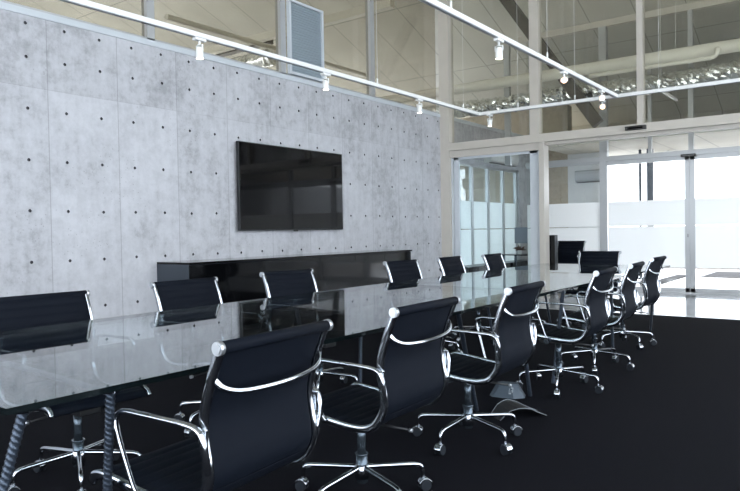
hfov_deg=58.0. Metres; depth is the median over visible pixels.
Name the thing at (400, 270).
office chair
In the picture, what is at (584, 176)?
air conditioner
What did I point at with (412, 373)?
office chair
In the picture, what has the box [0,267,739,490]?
floor
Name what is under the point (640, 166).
steel post
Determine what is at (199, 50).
spotlight
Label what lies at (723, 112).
wall
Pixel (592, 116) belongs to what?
brace
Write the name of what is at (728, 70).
air duct
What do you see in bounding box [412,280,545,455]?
office chair
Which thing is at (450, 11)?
track
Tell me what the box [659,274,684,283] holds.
doormat
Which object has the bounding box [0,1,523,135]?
trim
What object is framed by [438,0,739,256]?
window
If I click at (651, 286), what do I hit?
office chair
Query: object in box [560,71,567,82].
spotlight
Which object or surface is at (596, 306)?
office chair
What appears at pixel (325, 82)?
spotlight
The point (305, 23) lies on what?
panel
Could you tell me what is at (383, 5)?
roof purlin
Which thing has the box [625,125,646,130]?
sensor
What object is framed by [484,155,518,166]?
air conditioner
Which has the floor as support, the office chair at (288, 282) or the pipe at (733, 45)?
the office chair at (288, 282)
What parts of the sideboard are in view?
door, door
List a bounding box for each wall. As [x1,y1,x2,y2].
[0,9,529,345]
[460,105,599,229]
[572,109,739,129]
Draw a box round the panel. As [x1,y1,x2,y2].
[286,0,324,82]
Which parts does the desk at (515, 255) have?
leg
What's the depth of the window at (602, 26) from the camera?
12.72 m
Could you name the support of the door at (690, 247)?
attached to the window at (602, 26)
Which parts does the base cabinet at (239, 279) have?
panel, door, door, door, door, door, door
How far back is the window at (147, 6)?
9.62 m
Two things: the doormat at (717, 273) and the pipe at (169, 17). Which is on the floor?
the doormat at (717, 273)
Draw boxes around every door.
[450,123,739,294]
[527,153,739,293]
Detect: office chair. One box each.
[0,290,151,490]
[88,319,332,490]
[149,277,261,437]
[259,269,365,393]
[294,296,460,490]
[383,259,462,352]
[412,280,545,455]
[436,256,492,343]
[481,253,547,325]
[516,267,617,397]
[557,261,644,373]
[558,241,586,289]
[564,251,621,326]
[590,256,666,349]
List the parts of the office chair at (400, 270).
rail, backrest, rail, leg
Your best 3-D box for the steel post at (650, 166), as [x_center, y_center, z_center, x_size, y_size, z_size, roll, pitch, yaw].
[6.452,-0.722,15.369,0.160,2.990,0.160,0,2,37]
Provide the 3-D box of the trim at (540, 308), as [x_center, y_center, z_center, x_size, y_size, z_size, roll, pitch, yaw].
[4.303,0.944,8.748,9.920,0.008,0.030,0,2,37]
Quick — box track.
[59,0,739,115]
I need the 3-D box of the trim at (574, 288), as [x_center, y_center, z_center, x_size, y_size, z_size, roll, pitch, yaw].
[6.796,0.843,11.167,8.800,0.024,0.180,0,2,37]
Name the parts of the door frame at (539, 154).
frame, post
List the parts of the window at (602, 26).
post, rail, transom rail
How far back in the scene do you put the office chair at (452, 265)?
7.33 m
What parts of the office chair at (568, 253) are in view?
backrest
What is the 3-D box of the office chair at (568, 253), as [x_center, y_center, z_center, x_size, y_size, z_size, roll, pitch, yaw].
[3.645,0.397,12.457,0.677,0.959,0.708,0,2,39]
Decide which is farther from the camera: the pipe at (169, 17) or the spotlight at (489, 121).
the pipe at (169, 17)
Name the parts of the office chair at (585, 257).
rail, seat, backrest, rail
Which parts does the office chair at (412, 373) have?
leg, leg, armrest, rail, seat, leg, leg, tilt lever, rail, armrest, backrest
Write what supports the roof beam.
attached to the ceiling at (406, 41)
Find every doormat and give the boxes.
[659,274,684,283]
[701,271,739,277]
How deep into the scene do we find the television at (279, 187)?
9.55 m
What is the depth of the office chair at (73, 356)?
3.37 m
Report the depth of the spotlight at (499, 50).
4.52 m
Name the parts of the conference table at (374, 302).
leg, leg, leg, leg, leg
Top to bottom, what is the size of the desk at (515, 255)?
0.662 m
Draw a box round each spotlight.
[192,37,205,59]
[320,72,330,89]
[415,99,422,112]
[487,114,492,126]
[494,38,503,59]
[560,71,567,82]
[598,90,604,100]
[599,99,604,109]
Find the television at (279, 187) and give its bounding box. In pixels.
[236,141,342,230]
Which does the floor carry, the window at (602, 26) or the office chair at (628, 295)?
the office chair at (628, 295)
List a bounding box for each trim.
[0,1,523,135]
[540,308,739,319]
[574,288,739,295]
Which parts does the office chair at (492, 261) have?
rail, backrest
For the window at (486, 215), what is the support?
in the wall at (118, 155)
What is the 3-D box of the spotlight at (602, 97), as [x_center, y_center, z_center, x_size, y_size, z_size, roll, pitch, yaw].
[2.183,-1.406,6.292,0.061,0.106,0.119,-1,1,18]
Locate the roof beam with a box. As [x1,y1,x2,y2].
[215,40,272,56]
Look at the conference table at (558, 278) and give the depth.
6.09 m
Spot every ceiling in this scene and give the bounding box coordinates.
[5,0,739,126]
[548,128,739,155]
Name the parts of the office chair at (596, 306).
leg, leg, leg, armrest, rail, seat, leg, rail, leg, tilt lever, armrest, backrest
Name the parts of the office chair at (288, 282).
rail, backrest, seat, leg, leg, rail, leg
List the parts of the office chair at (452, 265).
rail, backrest, leg, leg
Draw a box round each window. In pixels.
[0,0,437,112]
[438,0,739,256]
[460,162,517,264]
[503,0,739,250]
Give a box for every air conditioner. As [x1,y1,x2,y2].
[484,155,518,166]
[575,169,599,182]
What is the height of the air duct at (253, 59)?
0.414 m
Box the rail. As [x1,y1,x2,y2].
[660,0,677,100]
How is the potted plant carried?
on the desk at (515, 255)
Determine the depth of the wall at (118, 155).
7.86 m
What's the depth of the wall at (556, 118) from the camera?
16.54 m
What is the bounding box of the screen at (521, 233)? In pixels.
[515,227,528,245]
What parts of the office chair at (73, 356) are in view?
armrest, rail, height lever, leg, backrest, leg, seat, leg, leg, leg, armrest, rail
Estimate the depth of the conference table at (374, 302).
3.51 m
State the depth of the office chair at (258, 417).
2.07 m
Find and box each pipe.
[165,14,365,77]
[380,38,739,102]
[589,47,720,77]
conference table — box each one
[0,284,551,490]
[382,263,669,383]
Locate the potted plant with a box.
[512,244,525,253]
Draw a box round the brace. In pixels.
[499,0,603,127]
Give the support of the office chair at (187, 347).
on the floor
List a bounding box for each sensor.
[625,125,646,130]
[681,153,695,156]
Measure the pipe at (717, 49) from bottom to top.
0.212 m
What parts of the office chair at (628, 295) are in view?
leg, leg, rail, leg, seat, armrest, leg, rail, leg, armrest, backrest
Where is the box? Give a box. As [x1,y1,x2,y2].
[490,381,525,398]
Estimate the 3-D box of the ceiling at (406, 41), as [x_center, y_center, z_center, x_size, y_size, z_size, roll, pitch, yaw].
[-2.606,-5.109,10.422,23.400,4.558,21.300,0,2,37]
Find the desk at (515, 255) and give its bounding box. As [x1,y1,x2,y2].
[502,253,527,266]
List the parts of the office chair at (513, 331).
leg, leg, armrest, rail, seat, leg, leg, rail, tilt lever, armrest, backrest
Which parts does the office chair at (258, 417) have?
rail, armrest, seat, backrest, rail, armrest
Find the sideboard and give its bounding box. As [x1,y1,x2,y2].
[464,259,527,272]
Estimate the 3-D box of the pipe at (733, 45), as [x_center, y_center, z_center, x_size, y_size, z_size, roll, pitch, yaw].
[3.549,-3.158,12.210,15.150,0.210,0.205,0,2,37]
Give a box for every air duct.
[231,49,275,66]
[422,59,739,117]
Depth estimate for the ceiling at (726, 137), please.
14.49 m
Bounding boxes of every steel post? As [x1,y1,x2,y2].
[639,150,641,277]
[647,149,653,199]
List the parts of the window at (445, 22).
corner post, post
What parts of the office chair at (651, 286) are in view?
leg, armrest, leg, seat, rail, rail, leg, backrest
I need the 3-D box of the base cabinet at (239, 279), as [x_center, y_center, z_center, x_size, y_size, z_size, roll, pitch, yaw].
[-0.896,0.573,9.560,0.596,0.882,4.608,0,2,37]
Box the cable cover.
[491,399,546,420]
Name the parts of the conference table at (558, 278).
leg, leg, leg, leg, leg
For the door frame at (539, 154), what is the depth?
12.04 m
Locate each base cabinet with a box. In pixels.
[157,250,411,333]
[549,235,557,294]
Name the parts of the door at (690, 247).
frame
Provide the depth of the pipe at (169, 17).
12.63 m
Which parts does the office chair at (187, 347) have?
armrest, rail, seat, backrest, leg, leg, height lever, rail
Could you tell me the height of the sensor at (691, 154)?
0.050 m
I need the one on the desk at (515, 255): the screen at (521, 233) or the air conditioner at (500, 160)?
the screen at (521, 233)
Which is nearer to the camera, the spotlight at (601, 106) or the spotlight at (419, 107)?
the spotlight at (419, 107)
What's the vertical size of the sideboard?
0.460 m
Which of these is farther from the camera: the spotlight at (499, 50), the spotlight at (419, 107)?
the spotlight at (419, 107)
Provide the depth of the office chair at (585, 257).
8.38 m
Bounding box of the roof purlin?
[203,0,394,54]
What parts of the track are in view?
rail, rail, rail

